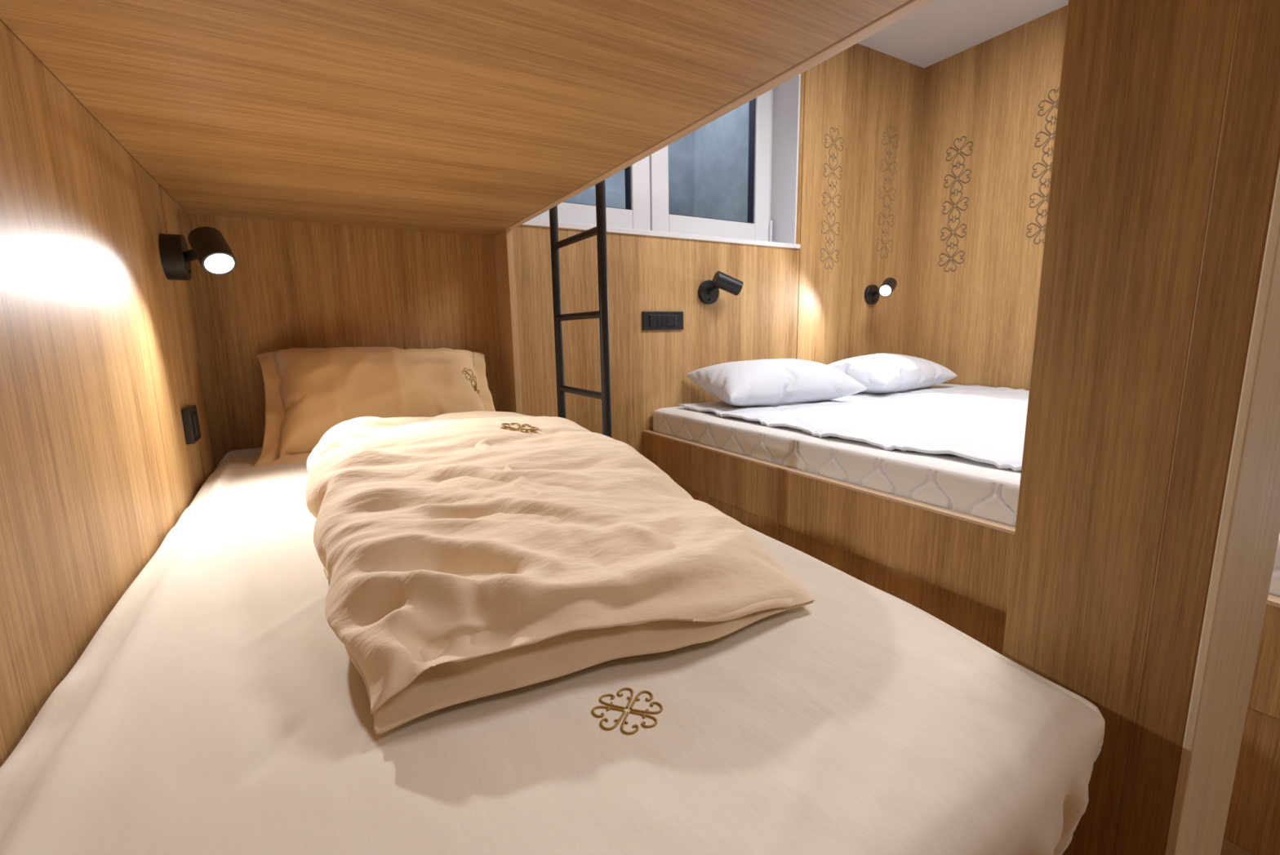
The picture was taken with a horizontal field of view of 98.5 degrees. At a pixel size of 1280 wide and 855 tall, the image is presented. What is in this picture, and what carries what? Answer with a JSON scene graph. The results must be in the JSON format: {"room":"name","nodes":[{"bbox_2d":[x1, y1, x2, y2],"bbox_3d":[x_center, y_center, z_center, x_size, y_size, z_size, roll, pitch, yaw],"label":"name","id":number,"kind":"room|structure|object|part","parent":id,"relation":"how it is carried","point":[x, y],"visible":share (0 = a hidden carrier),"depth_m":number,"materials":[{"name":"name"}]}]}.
{"room":"dormitory","nodes":[
{"label":"dormitory","id":0,"kind":"room"},
{"bbox_2d":[0,18,214,767],"bbox_3d":[-0.674,-0.223,-0.280,0.850,2.258,3.672,-7,11,-30],"label":"wall","id":1,"kind":"structure","parent":0,"point":[100,366],"depth_m":0.73,"materials":[{"name":"brown wood"}]},
{"bbox_2d":[181,404,200,444],"bbox_3d":[-1.085,-0.008,1.338,0.019,0.083,0.099,-7,11,-30],"label":"switch panel","id":2,"kind":"object","parent":1,"relation":"attached to","point":[189,413],"visible":1,"depth_m":1.30,"materials":[{"name":"black plastic"}]},
{"bbox_2d":[158,226,236,279],"bbox_3d":[-1.036,-0.401,1.275,0.269,0.108,0.088,4,11,29],"label":"wall lamp","id":3,"kind":"object","parent":1,"relation":"attached to","point":[209,246],"visible":1,"depth_m":1.25,"materials":[{"name":"black metal"}]},
{"bbox_3d":[-1.029,-0.406,1.284,0.145,0.033,0.024,5,11,32],"label":"arm","id":4,"kind":"part","parent":3,"relation":"part of","materials":[{"name":"black metal"}]},
{"bbox_2d":[512,43,924,455],"bbox_3d":[0.591,-0.744,2.653,2.482,2.258,0.030,-7,11,-30],"label":"wall","id":5,"kind":"structure","parent":0,"point":[860,117],"depth_m":2.66,"materials":[{"name":"brown wood"}]},
{"bbox_2d":[642,311,683,329],"bbox_3d":[0.102,-0.461,2.381,0.208,0.078,0.016,-7,11,-30],"label":"switch panel","id":6,"kind":"object","parent":5,"relation":"attached to","point":[651,320],"visible":1,"depth_m":2.37,"materials":[{"name":"black plastic"}]},
{"bbox_2d":[697,271,742,304],"bbox_3d":[0.365,-0.621,2.448,0.174,0.141,0.127,-7,11,-30],"label":"wall lamp","id":7,"kind":"object","parent":5,"relation":"attached to","point":[708,290],"visible":1,"depth_m":2.44,"materials":[{"name":"black metal"}]},
{"bbox_3d":[0.343,-0.625,2.455,0.080,0.061,0.024,3,11,24],"label":"arm","id":8,"kind":"part","parent":7,"relation":"part of","materials":[{"name":"black metal"}]},
{"bbox_2d":[864,277,897,304],"bbox_3d":[1.282,-0.725,2.932,0.114,0.128,0.294,-1,10,2],"label":"wall lamp","id":9,"kind":"object","parent":5,"relation":"attached to","point":[872,292],"visible":1,"depth_m":2.88,"materials":[{"name":"black metal"}]},
{"bbox_3d":[1.285,-0.731,2.947,0.024,0.053,0.178,-1,10,-1],"label":"arm","id":10,"kind":"part","parent":9,"relation":"part of","materials":[{"name":"black metal"}]},
{"bbox_2d":[857,0,1068,67],"bbox_3d":[0.734,-1.570,0.452,4.274,0.102,4.046,-7,11,-30],"label":"ceiling","id":11,"kind":"structure","parent":0,"point":[940,30],"depth_m":2.61,"materials":[{"name":"white paint"}]},
{"bbox_2d":[906,4,1067,390],"bbox_3d":[2.544,-0.606,1.632,0.037,2.258,3.740,-7,11,-30],"label":"wall","id":12,"kind":"structure","parent":0,"point":[988,114],"depth_m":2.83,"materials":[{"name":"brown wood"}]},
{"bbox_2d":[1220,837,1254,854],"bbox_3d":[0.802,0.763,0.803,4.274,0.102,3.944,-7,11,-30],"label":"floor","id":13,"kind":"structure","parent":0,"point":[1228,847],"depth_m":0.90,"materials":[{"name":"brown wood"}]},
{"bbox_2d":[0,0,1279,854],"bbox_3d":[-0.703,-0.420,0.882,1.935,2.258,2.064,-7,11,-30],"label":"bunk bed","id":14,"kind":"object","parent":13,"relation":"on","point":[367,170],"visible":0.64,"depth_m":0.62,"materials":[{"name":"brown wood"}]},
{"bbox_3d":[-1.307,-0.546,1.690,1.731,2.258,0.041,-7,11,-30],"label":"headboard","id":15,"kind":"part","parent":14,"relation":"part of","materials":[{"name":"brown wood"}]},
{"bbox_3d":[-0.503,-0.617,2.044,0.024,2.251,0.160,-7,11,-30],"label":"head panel","id":16,"kind":"part","parent":14,"relation":"part of","materials":[{"name":"brown wood"}]},
{"bbox_2d":[0,447,1105,854],"bbox_3d":[-0.410,0.237,1.146,0.931,0.183,1.997,-7,11,-30],"label":"mattress","id":17,"kind":"object","parent":14,"relation":"on","point":[217,708],"visible":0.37,"depth_m":0.47,"materials":[{"name":"beige fabric"}]},
{"bbox_2d":[253,346,495,466],"bbox_3d":[-0.829,-0.084,1.778,0.754,0.354,0.323,-7,11,-30],"label":"pillow","id":18,"kind":"object","parent":17,"relation":"on","point":[308,392],"visible":0.74,"depth_m":1.65,"materials":[{"name":"brown fabric"}]},
{"bbox_2d":[305,410,815,734],"bbox_3d":[-0.282,0.091,1.062,0.647,0.140,1.208,-7,11,-30],"label":"duvet","id":19,"kind":"object","parent":17,"relation":"on","point":[466,556],"visible":1,"depth_m":0.66,"materials":[{"name":"beige fabric"}]},
{"bbox_2d":[549,179,612,437],"bbox_3d":[-0.176,-0.172,1.639,0.026,1.495,0.347,-7,11,-30],"label":"ladder","id":20,"kind":"object","parent":14,"relation":"attached to","point":[600,230],"visible":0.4,"depth_m":1.52,"materials":[{"name":"black metal"}]},
{"bbox_3d":[-0.258,-0.194,1.776,0.026,1.495,0.026,-7,11,-30],"label":"ladder rail","id":21,"kind":"part","parent":20,"relation":"part of","materials":[{"name":"black metal"}]},
{"bbox_3d":[-0.094,-0.150,1.503,0.026,1.495,0.026,-7,11,-30],"label":"ladder rail","id":22,"kind":"part","parent":20,"relation":"part of","materials":[{"name":"black metal"}]},
{"bbox_3d":[0.008,-0.687,1.153,0.023,0.221,1.850,-7,11,-30],"label":"rail","id":23,"kind":"part","parent":14,"relation":"part of","materials":[{"name":"brown wood"}]},
{"bbox_3d":[0.462,-0.372,0.499,0.026,2.251,0.124,-7,11,-30],"label":"foot panel","id":24,"kind":"part","parent":14,"relation":"part of","materials":[{"name":"brown wood"}]},
{"bbox_3d":[0.501,-0.361,0.430,0.028,2.251,0.037,-7,11,-30],"label":"foot post","id":25,"kind":"part","parent":14,"relation":"part of","materials":[{"name":"brown wood"}]},
{"bbox_2d":[642,429,1279,854],"bbox_3d":[1.381,0.288,1.942,1.831,0.433,2.267,-7,11,-30],"label":"double bed","id":26,"kind":"object","parent":13,"relation":"on","point":[954,566],"visible":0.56,"depth_m":1.34,"materials":[{"name":"brown wood"}]},
{"bbox_3d":[0.599,0.256,1.481,0.027,0.175,2.243,-7,11,-30],"label":"rail","id":27,"kind":"part","parent":26,"relation":"part of","materials":[{"name":"brown wood"}]},
{"bbox_2d":[653,405,1279,596],"bbox_3d":[1.382,0.041,1.923,1.796,0.134,2.220,-7,11,-30],"label":"mattress","id":28,"kind":"object","parent":26,"relation":"on","point":[986,491],"visible":0.34,"depth_m":1.48,"materials":[{"name":"white fabric"}]},
{"bbox_2d":[678,383,1029,471],"bbox_3d":[1.405,-0.034,1.916,1.738,0.032,2.103,-7,11,-30],"label":"blanket","id":29,"kind":"object","parent":28,"relation":"on","point":[977,423],"visible":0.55,"depth_m":1.92,"materials":[{"name":"white fabric"}]},
{"bbox_2d":[686,358,866,406],"bbox_3d":[0.594,-0.197,2.423,0.682,0.202,0.382,-5,10,-21],"label":"pillow","id":30,"kind":"object","parent":29,"relation":"on","point":[776,381],"visible":0.96,"depth_m":2.30,"materials":[{"name":"white fabric"}]},
{"bbox_2d":[827,352,957,394],"bbox_3d":[1.260,-0.278,2.814,0.682,0.199,0.386,-8,12,-36],"label":"pillow","id":31,"kind":"object","parent":29,"relation":"on","point":[882,373],"visible":0.84,"depth_m":2.66,"materials":[{"name":"white fabric"}]},
{"bbox_3d":[-0.234,-0.668,2.295,4.274,2.258,0.184,-7,11,-30],"label":"wall","id":32,"kind":"structure","parent":0,"visible":0},
{"bbox_2d":[522,73,800,248],"bbox_3d":[0.096,-1.264,2.377,1.472,0.891,0.221,-7,11,-30],"label":"window","id":33,"kind":"structure","parent":32,"relation":"in","point":[774,115],"depth_m":2.66,"materials":[{"name":"white paint"}]},
{"bbox_3d":[-0.253,-1.242,2.252,0.661,0.819,0.041,-7,11,-30],"label":"sash","id":34,"kind":"part","parent":33,"relation":"part of","materials":[{"name":"white plastic"}]},
{"bbox_3d":[0.113,-0.834,2.441,1.465,0.020,0.197,-7,11,-30],"label":"sill","id":35,"kind":"part","parent":33,"relation":"part of","materials":[{"name":"white plastic"}]},
{"bbox_3d":[0.339,-1.311,2.597,0.702,0.819,0.041,-7,11,-30],"label":"sash","id":36,"kind":"part","parent":33,"relation":"part of","materials":[{"name":"white plastic"}]},
{"bbox_3d":[0.043,-1.280,2.448,1.428,0.860,0.041,-7,11,-30],"label":"frame","id":37,"kind":"part","parent":33,"relation":"part of","materials":[{"name":"white plastic"}]},
{"label":"outside","id":38,"kind":"structure","parent":0,"visible":0},
{"bbox_2d":[588,101,749,201],"bbox_3d":[-0.502,-1.707,2.693,3.400,2.958,1.047,-7,11,-30],"label":"wall","id":39,"kind":"structure","parent":38,"point":[712,159],"depth_m":3.53,"materials":[{"name":"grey concrete"}]},
{"bbox_2d":[564,182,747,222],"bbox_3d":[-0.438,-0.826,2.828,2.448,1.037,0.918,-7,11,-30],"label":"ledge","id":40,"kind":"object","parent":39,"relation":"attached to","point":[731,204],"visible":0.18,"depth_m":3.42,"materials":[{"name":"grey concrete"}]}
]}

